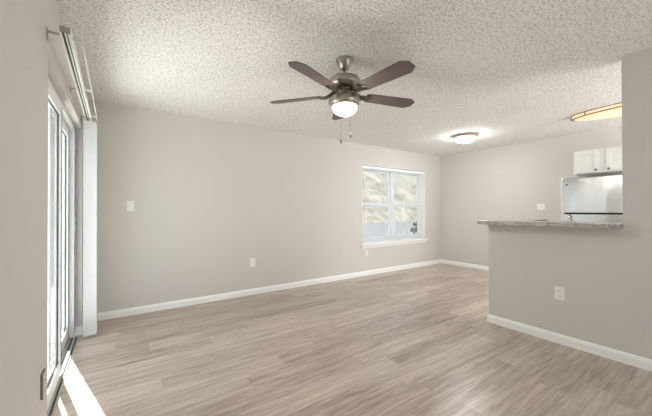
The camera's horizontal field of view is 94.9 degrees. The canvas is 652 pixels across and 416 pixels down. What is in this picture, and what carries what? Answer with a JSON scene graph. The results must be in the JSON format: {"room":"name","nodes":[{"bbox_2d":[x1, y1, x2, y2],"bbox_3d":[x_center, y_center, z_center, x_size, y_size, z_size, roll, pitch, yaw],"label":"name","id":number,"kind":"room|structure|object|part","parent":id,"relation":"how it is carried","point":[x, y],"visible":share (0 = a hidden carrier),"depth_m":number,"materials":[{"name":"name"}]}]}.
{"room":"empty living room","nodes":[
{"label":"empty living room","id":0,"kind":"room"},
{"bbox_2d":[0,0,84,415],"bbox_3d":[-0.929,0.036,0.672,0.151,2.500,6.560,0,0,-35],"label":"wall","id":1,"kind":"structure","parent":0,"point":[28,59],"depth_m":1.21,"materials":[{"name":"grey paint"}]},
{"bbox_2d":[40,368,46,399],"bbox_3d":[-1.359,0.847,1.443,0.014,0.118,0.070,0,0,-35],"label":"wall outlet","id":2,"kind":"object","parent":1,"relation":"attached to","point":[43,377],"visible":1,"depth_m":1.42,"materials":[{"name":"grey plastic"}]},
{"bbox_3d":[-1.357,0.847,1.445,0.003,0.118,0.070,0,0,-35],"label":"plate","id":3,"kind":"part","parent":2,"relation":"part of","materials":[{"name":"grey paint"}]},
{"bbox_2d":[47,78,77,415],"bbox_3d":[-1.990,0.227,2.207,0.120,2.045,1.705,0,0,-35],"label":"door","id":4,"kind":"structure","parent":1,"relation":"in","point":[65,339],"depth_m":2.19,"materials":[{"name":"white metal"}]},
{"bbox_3d":[-1.743,0.227,1.879,0.033,1.962,0.785,0,0,-35],"label":"sliding panel","id":5,"kind":"part","parent":4,"relation":"part of","materials":[{"name":"glass"}]},
{"bbox_3d":[-2.186,0.232,2.440,0.038,1.962,0.942,0,0,-35],"label":"fixed panel","id":6,"kind":"part","parent":4,"relation":"part of","materials":[{"name":"clear glass"}]},
{"bbox_3d":[-2.004,0.222,2.197,0.088,2.035,1.705,0,0,-35],"label":"frame","id":7,"kind":"part","parent":4,"relation":"part of","materials":[{"name":"white metal"}]},
{"bbox_2d":[46,25,98,336],"bbox_3d":[-1.813,0.144,2.224,0.150,2.121,1.998,0,0,-35],"label":"vertical blind","id":8,"kind":"object","parent":1,"relation":"attached to","point":[90,129],"visible":1,"depth_m":2.84,"materials":[{"name":"white plastic"}]},
{"bbox_2d":[75,326,82,335],"bbox_3d":[-2.416,1.203,2.932,0.063,0.085,0.014,0,0,-35],"label":"baseboard reveal","id":9,"kind":"structure","parent":1,"relation":"attached to","point":[78,330],"depth_m":2.93,"materials":[{"name":"white paint"}]},
{"bbox_2d":[87,100,440,312],"bbox_3d":[0.002,0.063,5.179,6.489,2.500,0.185,0,0,-35],"label":"wall","id":10,"kind":"structure","parent":0,"point":[210,197],"depth_m":4.11,"materials":[{"name":"grey paint"}]},
{"bbox_2d":[127,201,133,210],"bbox_3d":[-2.279,-0.025,3.491,0.075,0.117,0.015,0,0,-35],"label":"light switch","id":11,"kind":"object","parent":10,"relation":"attached to","point":[130,204],"visible":1,"depth_m":3.49,"materials":[{"name":"white plastic"}]},
{"bbox_2d":[250,258,254,266],"bbox_3d":[-1.060,0.788,4.326,0.075,0.120,0.008,0,0,-35],"label":"wall outlet","id":12,"kind":"object","parent":10,"relation":"attached to","point":[252,261],"visible":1,"depth_m":4.32,"materials":[{"name":"white plastic"}]},
{"bbox_2d":[98,259,440,320],"bbox_3d":[0.012,1.210,5.056,6.369,0.085,0.014,0,0,-35],"label":"baseboard","id":13,"kind":"structure","parent":10,"relation":"attached to","point":[198,300],"depth_m":4.21,"materials":[{"name":"white paint"}]},
{"bbox_2d":[361,164,427,248],"bbox_3d":[1.385,-0.025,6.101,1.915,1.560,0.225,0,0,-35],"label":"window","id":14,"kind":"structure","parent":10,"relation":"in","point":[420,205],"depth_m":6.15,"materials":[{"name":"white plastic"}]},
{"bbox_3d":[0.955,-0.389,5.922,0.820,0.749,0.028,0,0,-35],"label":"sash","id":15,"kind":"part","parent":14,"relation":"part of","materials":[{"name":"clear glass"}]},
{"bbox_3d":[0.974,0.262,5.893,0.820,0.724,0.028,0,0,-35],"label":"sash","id":16,"kind":"part","parent":14,"relation":"part of","materials":[{"name":"clear glass"}]},
{"bbox_2d":[362,165,423,242],"bbox_3d":[1.403,-0.066,6.075,1.797,1.448,0.066,0,0,-35],"label":"window blind","id":17,"kind":"object","parent":14,"relation":"attached to","point":[418,178],"visible":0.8,"depth_m":5.99,"materials":[{"name":"white plastic"}]},
{"bbox_3d":[1.167,-0.050,5.926,0.004,1.380,0.029,0,0,-35],"label":"ladder cord","id":18,"kind":"part","parent":17,"relation":"part of","materials":[{"name":"white fabric"}]},
{"bbox_3d":[1.399,0.649,6.079,1.791,0.018,0.026,0,0,-35],"label":"rail","id":19,"kind":"part","parent":17,"relation":"part of","materials":[{"name":"white plastic"}]},
{"bbox_3d":[1.626,-0.050,6.242,0.004,1.380,0.029,0,0,-35],"label":"ladder cord","id":20,"kind":"part","parent":17,"relation":"part of","materials":[{"name":"white fabric"}]},
{"bbox_3d":[2.055,-0.049,6.536,0.004,1.380,0.029,0,0,-35],"label":"ladder cord","id":21,"kind":"part","parent":17,"relation":"part of","materials":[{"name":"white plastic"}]},
{"bbox_3d":[1.407,0.683,6.067,1.915,0.033,0.155,0,0,-35],"label":"sill","id":22,"kind":"part","parent":14,"relation":"part of","materials":[{"name":"white paint"}]},
{"bbox_3d":[1.707,-0.388,6.439,0.820,0.749,0.028,0,0,-35],"label":"sash","id":23,"kind":"part","parent":14,"relation":"part of","materials":[{"name":"clear glass"}]},
{"bbox_3d":[1.726,0.263,6.410,0.820,0.724,0.028,0,0,-35],"label":"sash","id":24,"kind":"part","parent":14,"relation":"part of","materials":[{"name":"clear glass"}]},
{"bbox_2d":[53,263,651,415],"bbox_3d":[1.799,1.259,2.424,6.405,0.060,6.375,0,0,-35],"label":"floor","id":25,"kind":"structure","parent":0,"point":[416,341],"depth_m":2.38,"materials":[{"name":"beige wood"}]},
{"bbox_2d":[561,175,622,222],"bbox_3d":[3.940,0.403,4.257,0.742,1.665,0.788,0,0,-35],"label":"refrigerator","id":26,"kind":"object","parent":25,"relation":"on","point":[598,198],"visible":0.41,"depth_m":4.12,"materials":[{"name":"grey metal"}]},
{"bbox_3d":[3.716,0.610,4.090,0.060,1.050,0.770,0,0,-35],"label":"fridge door","id":27,"kind":"part","parent":26,"relation":"part of","materials":[{"name":"silver metal"}]},
{"bbox_2d":[56,0,651,155],"bbox_3d":[1.741,-1.256,2.519,6.640,0.107,6.560,0,0,-35],"label":"ceiling","id":28,"kind":"structure","parent":0,"point":[504,72],"depth_m":2.44,"materials":[{"name":"white paint"}]},
{"bbox_2d":[270,55,414,142],"bbox_3d":[0.183,-0.878,2.393,1.255,0.656,1.217,0,0,-35],"label":"ceiling fan","id":29,"kind":"object","parent":28,"relation":"hanging from","point":[345,85],"visible":1,"depth_m":2.33,"materials":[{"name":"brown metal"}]},
{"bbox_3d":[-0.251,-0.914,2.537,0.465,0.006,0.140,0,12,16],"label":"blade","id":30,"kind":"part","parent":29,"relation":"part of","materials":[{"name":"brown wood"}]},
{"bbox_3d":[-0.083,-0.917,2.076,0.140,0.006,0.465,14,8,33],"label":"blade","id":31,"kind":"part","parent":29,"relation":"part of","materials":[{"name":"brown wood"}]},
{"bbox_3d":[0.136,-0.913,2.839,0.140,0.006,0.465,-12,0,-2],"label":"blade","id":32,"kind":"part","parent":29,"relation":"part of","materials":[{"name":"brown wood"}]},
{"bbox_3d":[0.151,-0.786,2.421,0.194,0.080,0.194,0,0,-35],"label":"lamp shade","id":33,"kind":"part","parent":29,"relation":"part of","materials":[{"name":"white glass"}]},
{"bbox_3d":[0.408,-0.919,2.093,0.140,0.006,0.465,15,-10,-37],"label":"blade","id":34,"kind":"part","parent":29,"relation":"part of","materials":[{"name":"brown wood"}]},
{"bbox_3d":[0.543,-0.916,2.565,0.465,0.006,0.140,0,-12,-20],"label":"blade","id":35,"kind":"part","parent":29,"relation":"part of","materials":[{"name":"brown wood"}]},
{"bbox_2d":[453,133,476,142],"bbox_3d":[2.279,-1.133,4.914,0.368,0.125,0.368,0,0,-35],"label":"ceiling light","id":36,"kind":"object","parent":28,"relation":"attached to","point":[463,137],"visible":1,"depth_m":4.80,"materials":[{"name":"beige glass"}]},
{"bbox_3d":[2.279,-1.108,4.913,0.312,0.075,0.312,0,0,-35],"label":"lamp shade","id":37,"kind":"part","parent":36,"relation":"part of","materials":[{"name":"white glass"}]},
{"bbox_2d":[571,102,621,121],"bbox_3d":[3.606,-1.166,3.460,0.463,0.087,1.256,0,0,-35],"label":"kitchen ceiling light","id":38,"kind":"object","parent":28,"relation":"attached to","point":[614,110],"visible":0.7,"depth_m":3.64,"materials":[{"name":"beige glass"}]},
{"bbox_2d":[440,126,621,265],"bbox_3d":[4.484,0.044,4.280,0.120,2.500,6.375,0,0,-35],"label":"wall","id":39,"kind":"structure","parent":0,"point":[508,182],"depth_m":5.76,"materials":[{"name":"grey paint"}]},
{"bbox_2d":[441,259,488,270],"bbox_3d":[3.328,1.205,5.842,0.014,0.085,2.475,0,0,-35],"label":"baseboard","id":40,"kind":"structure","parent":39,"relation":"attached to","point":[469,265],"depth_m":6.35,"materials":[{"name":"white paint"}]},
{"bbox_2d":[537,204,544,209],"bbox_3d":[3.753,-0.022,5.230,0.009,0.100,0.112,0,0,-35],"label":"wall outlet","id":41,"kind":"object","parent":39,"relation":"attached to","point":[539,206],"visible":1,"depth_m":5.23,"materials":[{"name":"white plastic"}]},
{"bbox_2d":[574,146,621,175],"bbox_3d":[4.111,-0.687,4.395,0.367,0.350,0.687,0,0,-35],"label":"upper cabinet","id":42,"kind":"object","parent":39,"relation":"attached to","point":[601,161],"visible":0.81,"depth_m":4.36,"materials":[{"name":"white paint"}]},
{"bbox_3d":[3.885,-0.686,4.465,0.020,0.314,0.277,0,0,-35],"label":"door","id":43,"kind":"part","parent":42,"relation":"part of","materials":[{"name":"white paint"}]},
{"bbox_3d":[4.092,-0.689,4.164,0.020,0.314,0.287,0,0,-35],"label":"door","id":44,"kind":"part","parent":42,"relation":"part of","materials":[{"name":"white paint"}]},
{"bbox_2d":[488,47,651,359],"bbox_3d":[2.910,0.001,1.687,0.115,2.440,3.883,0,0,-35],"label":"wall","id":45,"kind":"structure","parent":0,"point":[606,278],"depth_m":2.48,"materials":[{"name":"grey paint"}]},
{"bbox_2d":[477,220,622,232],"bbox_3d":[2.116,0.166,2.888,0.440,0.074,1.105,0,0,-35],"label":"countertop","id":46,"kind":"structure","parent":45,"relation":"attached to","point":[610,227],"depth_m":2.67,"materials":[{"name":"grey stone"}]},
{"bbox_2d":[554,286,564,300],"bbox_3d":[2.122,0.776,2.722,0.008,0.118,0.076,0,0,-35],"label":"wall outlet","id":47,"kind":"object","parent":45,"relation":"attached to","point":[559,292],"visible":1,"depth_m":2.72,"materials":[{"name":"white plastic"}]},
{"bbox_2d":[487,314,651,371],"bbox_3d":[2.857,1.179,1.647,0.014,0.085,3.895,0,0,-35],"label":"baseboard","id":48,"kind":"structure","parent":45,"relation":"attached to","point":[623,357],"depth_m":2.61,"materials":[{"name":"white paint"}]},
{"label":"outside","id":49,"kind":"structure","parent":0,"visible":0},
{"bbox_2d":[51,288,53,351],"bbox_3d":[-3.031,1.313,0.029,4.040,0.110,9.500,0,0,-35],"label":"patio","id":50,"kind":"structure","parent":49,"point":[52,289],"depth_m":3.46,"materials":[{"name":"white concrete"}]},
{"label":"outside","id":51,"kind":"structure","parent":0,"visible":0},
{"bbox_2d":[51,122,416,233],"bbox_3d":[-12.529,-5.149,31.478,75.000,13.879,18.000,0,0,-35],"label":"hillside","id":52,"kind":"structure","parent":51,"point":[410,214],"depth_m":37.85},
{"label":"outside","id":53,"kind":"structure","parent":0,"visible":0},
{"bbox_2d":[51,221,416,281],"bbox_3d":[-2.737,1.527,17.218,75.000,0.030,15.500,0,0,-35],"label":"road","id":54,"kind":"structure","parent":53,"point":[404,229],"depth_m":20.05,"materials":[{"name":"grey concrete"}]},
{"bbox_2d":[410,221,416,233],"bbox_3d":[4.081,1.000,12.730,0.853,0.996,0.875,0,0,-13],"label":"shrub","id":55,"kind":"object","parent":54,"relation":"on","point":[412,228],"visible":0.09,"depth_m":12.85,"materials":[{"name":"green plant"}]}
]}

